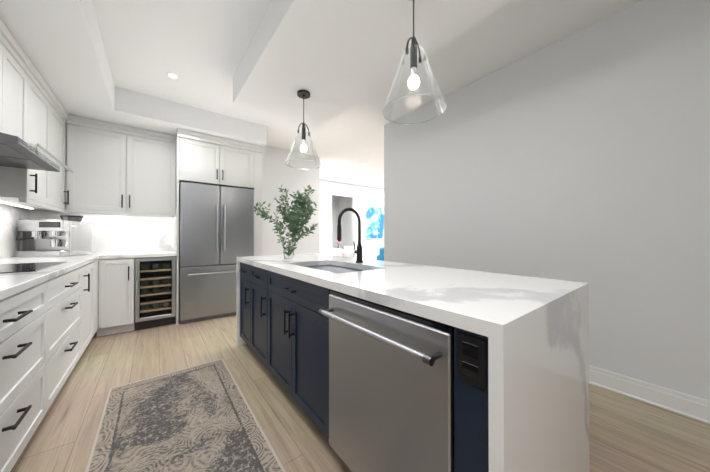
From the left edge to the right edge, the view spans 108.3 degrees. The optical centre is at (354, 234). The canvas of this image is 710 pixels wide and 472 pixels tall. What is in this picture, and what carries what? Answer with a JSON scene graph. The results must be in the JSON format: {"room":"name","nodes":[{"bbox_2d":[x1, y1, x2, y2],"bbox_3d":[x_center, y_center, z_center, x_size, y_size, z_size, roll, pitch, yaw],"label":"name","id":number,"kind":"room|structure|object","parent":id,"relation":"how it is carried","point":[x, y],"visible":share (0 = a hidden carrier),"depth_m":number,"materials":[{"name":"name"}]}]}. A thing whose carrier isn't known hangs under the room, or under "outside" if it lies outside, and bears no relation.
{"room":"kitchen","nodes":[
{"label":"kitchen","id":0,"kind":"room"},
{"bbox_2d":[0,31,11,134],"bbox_3d":[-2.353,-0.958,1.442,0.351,0.680,0.478,0,0,-38],"label":"upper cabinet","id":1,"kind":"object","parent":0,"relation":"attached to","point":[5,47],"depth_m":1.73,"materials":[{"name":"white wood"}]},
{"bbox_2d":[12,47,27,142],"bbox_3d":[-2.576,-0.956,1.728,0.351,0.680,0.478,0,0,-38],"label":"upper cabinet","id":2,"kind":"object","parent":0,"relation":"attached to","point":[19,68],"depth_m":1.92,"materials":[{"name":"white wood"}]},
{"bbox_2d":[0,67,51,206],"bbox_3d":[-2.892,-0.789,2.132,0.351,1.010,0.666,0,0,-38],"label":"upper cabinet","id":3,"kind":"object","parent":0,"relation":"attached to","point":[19,187],"depth_m":2.15,"materials":[{"name":"white wood"}]},
{"bbox_2d":[0,132,73,172],"bbox_3d":[-2.357,-0.563,1.664,0.588,0.098,0.824,0,0,-38],"label":"range hood","id":4,"kind":"object","parent":3,"relation":"attached to","point":[16,152],"visible":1,"depth_m":1.72,"materials":[{"name":"grey metal"}]},
{"bbox_2d":[0,95,75,210],"bbox_3d":[-3.188,-0.786,2.565,0.419,1.010,0.613,0,0,-38],"label":"upper cabinet","id":5,"kind":"object","parent":0,"relation":"attached to","point":[61,125],"depth_m":2.78,"materials":[{"name":"white wood"}]},
{"bbox_2d":[0,0,118,123],"bbox_3d":[-1.173,-1.496,0.294,0.800,0.260,7.350,0,0,-38],"label":"ceiling","id":6,"kind":"structure","parent":0,"point":[60,43],"depth_m":1.90,"materials":[{"name":"white paint"}]},
{"bbox_2d":[114,87,266,146],"bbox_3d":[-2.214,-1.474,3.624,1.660,0.260,0.820,0,0,-38],"label":"ceiling bulkhead","id":7,"kind":"object","parent":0,"point":[141,111],"visible":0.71,"depth_m":3.19,"materials":[{"name":"white paint"}]},
{"bbox_2d":[262,146,319,255],"bbox_3d":[-2.279,-0.220,4.162,3.830,2.760,0.120,0,0,-38],"label":"wall","id":8,"kind":"structure","parent":0,"point":[277,172],"depth_m":4.85,"materials":[{"name":"white paint"}]},
{"bbox_2d":[0,207,27,258],"bbox_3d":[-2.726,-0.029,1.641,0.014,0.515,3.292,0,0,-38],"label":"backsplash","id":9,"kind":"structure","parent":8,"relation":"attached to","point":[9,217],"depth_m":2.54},
{"bbox_2d":[28,211,175,254],"bbox_3d":[-3.196,-0.018,3.353,1.354,0.515,0.014,0,0,-38],"label":"backsplash","id":10,"kind":"structure","parent":8,"relation":"attached to","point":[108,232],"depth_m":3.45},
{"bbox_2d":[76,119,135,214],"bbox_3d":[-3.130,-0.782,3.169,0.592,1.010,0.394,0,0,-38],"label":"upper cabinet","id":11,"kind":"object","parent":8,"relation":"attached to","point":[118,188],"depth_m":3.08,"materials":[{"name":"white wood"}]},
{"bbox_2d":[132,131,175,214],"bbox_3d":[-2.780,-0.780,3.470,0.561,1.010,0.351,0,0,-38],"label":"upper cabinet","id":12,"kind":"object","parent":8,"relation":"attached to","point":[154,173],"depth_m":3.37,"materials":[{"name":"white wood"}]},
{"bbox_2d":[176,131,255,190],"bbox_3d":[-2.084,-0.987,3.828,0.932,0.590,0.646,0,0,-38],"label":"upper cabinet","id":13,"kind":"object","parent":8,"relation":"attached to","point":[201,161],"depth_m":3.53,"materials":[{"name":"white wood"}]},
{"bbox_2d":[319,179,383,259],"bbox_3d":[-0.220,-0.210,8.739,5.290,2.920,1.300,0,0,-38],"label":"wall","id":14,"kind":"structure","parent":0,"point":[369,196],"depth_m":8.36,"materials":[{"name":"white paint"}]},
{"bbox_2d":[329,192,356,257],"bbox_3d":[-0.351,-0.031,7.801,1.010,2.430,0.015,0,0,-38],"label":"trim","id":15,"kind":"structure","parent":14,"relation":"attached to","point":[330,215],"depth_m":7.69,"materials":[{"name":"white paint"}]},
{"bbox_2d":[365,206,383,238],"bbox_3d":[0.741,-0.386,8.639,1.040,1.090,0.036,0,0,-38],"label":"framed artwork","id":16,"kind":"object","parent":14,"relation":"attached to","point":[374,222],"visible":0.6,"depth_m":8.54,"materials":[{"name":"blue paper"}]},
{"bbox_2d":[10,315,709,471],"bbox_3d":[1.504,1.185,3.510,9.300,0.060,9.350,0,0,-38],"label":"floor","id":17,"kind":"structure","parent":0,"point":[627,434],"depth_m":1.61,"materials":[{"name":"brown wood"}]},
{"bbox_2d":[0,279,51,471],"bbox_3d":[-1.751,0.701,0.909,0.656,0.875,0.946,0,0,-38],"label":"base cabinet","id":18,"kind":"object","parent":17,"relation":"on","point":[25,314],"depth_m":1.23,"materials":[{"name":"white wood"}]},
{"bbox_2d":[0,251,107,294],"bbox_3d":[-2.470,0.249,1.839,0.664,0.040,3.292,0,0,-38],"label":"countertop","id":19,"kind":"structure","parent":18,"relation":"on","point":[10,281],"depth_m":1.60,"materials":[{"name":"white stone"}]},
{"bbox_2d":[0,259,67,270],"bbox_3d":[-2.362,0.227,1.708,0.480,0.007,0.720,0,0,-38],"label":"cooktop","id":20,"kind":"object","parent":19,"relation":"in","point":[3,266],"depth_m":1.79,"materials":[{"name":"black glass"}]},
{"bbox_2d":[14,215,90,256],"bbox_3d":[-3.274,0.012,2.776,0.435,0.445,0.501,0,0,-10],"label":"espresso machine","id":21,"kind":"object","parent":19,"relation":"on","point":[67,235],"visible":0.98,"depth_m":2.73,"materials":[{"name":"silver metal"}]},
{"bbox_2d":[52,263,87,402],"bbox_3d":[-2.336,0.706,1.657,0.656,0.875,0.953,0,0,-38],"label":"base cabinet","id":22,"kind":"object","parent":17,"relation":"on","point":[67,287],"depth_m":1.83,"materials":[{"name":"white wood"}]},
{"bbox_2d":[84,259,95,349],"bbox_3d":[-2.768,0.709,2.211,0.656,0.875,0.558,0,0,-38],"label":"base cabinet","id":23,"kind":"object","parent":17,"relation":"on","point":[90,275],"depth_m":2.51,"materials":[{"name":"white wood"}]},
{"bbox_2d":[96,259,107,335],"bbox_3d":[-2.986,0.712,2.535,0.712,0.875,0.323,0,0,-38],"label":"base cabinet","id":24,"kind":"object","parent":17,"relation":"on","point":[101,264],"depth_m":2.85,"materials":[{"name":"white wood"}]},
{"bbox_2d":[108,255,135,334],"bbox_3d":[-2.921,0.716,3.169,0.322,0.875,0.636,0,0,-38],"label":"base cabinet","id":25,"kind":"object","parent":17,"relation":"on","point":[121,272],"depth_m":2.96,"materials":[{"name":"white wood"}]},
{"bbox_2d":[100,251,175,258],"bbox_3d":[-2.746,0.259,3.303,0.704,0.040,0.644,0,0,-38],"label":"countertop","id":26,"kind":"structure","parent":25,"relation":"on","point":[111,254],"depth_m":3.18,"materials":[{"name":"white stone"}]},
{"bbox_2d":[135,256,175,329],"bbox_3d":[-2.614,0.718,3.371,0.400,0.868,0.643,0,0,-38],"label":"wine cooler","id":27,"kind":"object","parent":17,"relation":"on","point":[155,291],"visible":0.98,"depth_m":3.25,"materials":[{"name":"black"}]},
{"bbox_2d":[85,358,285,471],"bbox_3d":[-0.746,1.135,1.143,0.760,0.008,2.490,0,0,-38],"label":"rug","id":28,"kind":"object","parent":17,"relation":"on","point":[200,418],"visible":1,"depth_m":1.50,"materials":[{"name":"beige fabric"}]},
{"bbox_2d":[178,182,253,323],"bbox_3d":[-2.041,0.245,3.765,0.912,1.825,0.732,0,0,-38],"label":"fridge","id":29,"kind":"object","parent":17,"relation":"on","point":[216,231],"visible":0.88,"depth_m":3.46,"materials":[{"name":"silver metal"}]},
{"bbox_2d":[323,248,340,255],"bbox_3d":[-0.578,0.751,5.852,0.461,0.841,0.461,0,0,12],"label":"dining chair","id":30,"kind":"object","parent":17,"relation":"on","point":[332,251],"visible":0.23,"depth_m":6.04,"materials":[{"name":"white paint"}]},
{"bbox_2d":[319,250,354,252],"bbox_3d":[-0.435,0.804,6.725,1.120,0.745,1.120,0,0,-38],"label":"dining table","id":31,"kind":"object","parent":17,"relation":"on","point":[343,251],"visible":0.23,"depth_m":6.41,"materials":[{"name":"white paint"}]},
{"bbox_2d":[344,246,363,258],"bbox_3d":[-0.011,0.763,7.564,0.461,0.841,0.461,0,-1,42],"label":"dining chair","id":32,"kind":"object","parent":17,"relation":"on","point":[353,255],"visible":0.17,"depth_m":7.39,"materials":[{"name":"white paint"}]},
{"bbox_2d":[377,247,383,260],"bbox_3d":[1.153,0.770,7.249,0.920,0.820,0.780,0,0,22],"label":"armchair","id":33,"kind":"object","parent":17,"relation":"on","point":[380,256],"visible":0.04,"depth_m":7.00,"materials":[{"name":"blue fabric"}]},
{"bbox_2d":[236,256,589,471],"bbox_3d":[-0.081,0.708,1.914,0.927,0.875,2.580,0,0,-38],"label":"kitchen island","id":34,"kind":"object","parent":17,"relation":"on","point":[521,373],"depth_m":0.95,"materials":[{"name":"stone"}]},
{"bbox_2d":[253,185,317,258],"bbox_3d":[-0.643,-0.138,2.489,0.700,0.742,0.511,0,0,-38],"label":"plant","id":35,"kind":"object","parent":34,"relation":"on","point":[292,219],"visible":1,"depth_m":2.44,"materials":[{"name":"green plant"}]},
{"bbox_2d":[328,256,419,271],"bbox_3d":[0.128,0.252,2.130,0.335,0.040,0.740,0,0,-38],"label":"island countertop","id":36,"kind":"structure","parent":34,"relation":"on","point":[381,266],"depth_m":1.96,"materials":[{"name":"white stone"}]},
{"bbox_2d":[318,290,453,471],"bbox_3d":[0.079,0.702,1.012,0.154,0.850,0.661,0,0,-38],"label":"dishwasher","id":37,"kind":"object","parent":34,"relation":"in","point":[391,389],"visible":0.94,"depth_m":0.94,"materials":[{"name":"silver metal"}]},
{"bbox_2d":[92,0,641,188],"bbox_3d":[1.519,-1.655,3.509,9.240,0.100,9.340,0,0,-38],"label":"ceiling","id":38,"kind":"structure","parent":0,"point":[199,48],"depth_m":2.34,"materials":[{"name":"white paint"}]},
{"bbox_2d":[166,73,178,79],"bbox_3d":[-1.854,-1.608,2.612,0.110,0.004,0.110,0,0,-38],"label":"recessed light","id":39,"kind":"object","parent":38,"relation":"in","point":[173,76],"visible":1,"depth_m":2.62,"materials":[{"name":"white paint"}]},
{"bbox_2d":[233,0,511,127],"bbox_3d":[-0.040,-1.485,1.897,1.000,0.260,2.680,0,0,-38],"label":"ceiling","id":40,"kind":"structure","parent":0,"point":[334,58],"depth_m":1.88,"materials":[{"name":"white paint"}]},
{"bbox_2d":[285,90,320,168],"bbox_3d":[-0.491,-1.007,2.455,0.337,0.687,0.337,0,0,-38],"label":"pendant light","id":41,"kind":"object","parent":40,"relation":"hanging from","point":[303,94],"visible":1,"depth_m":2.46,"materials":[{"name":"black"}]},
{"bbox_2d":[383,0,446,124],"bbox_3d":[0.320,-1.014,1.401,0.337,0.687,0.337,0,0,-38],"label":"pendant light","id":42,"kind":"object","parent":40,"relation":"hanging from","point":[437,95],"visible":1,"depth_m":1.41,"materials":[{"name":"clear glass"},{"name":"black metal"}]},
{"bbox_2d":[384,0,709,400],"bbox_3d":[2.144,-0.237,1.659,0.120,2.760,5.430,0,0,-38],"label":"wall","id":43,"kind":"structure","parent":0,"point":[583,155],"depth_m":1.95,"materials":[{"name":"white paint"}]},
{"bbox_2d":[589,365,709,424],"bbox_3d":[2.081,1.076,1.614,0.026,0.135,5.410,0,0,-38],"label":"baseboard","id":44,"kind":"structure","parent":43,"relation":"attached to","point":[689,406],"depth_m":1.72,"materials":[{"name":"white paint"}]}
]}

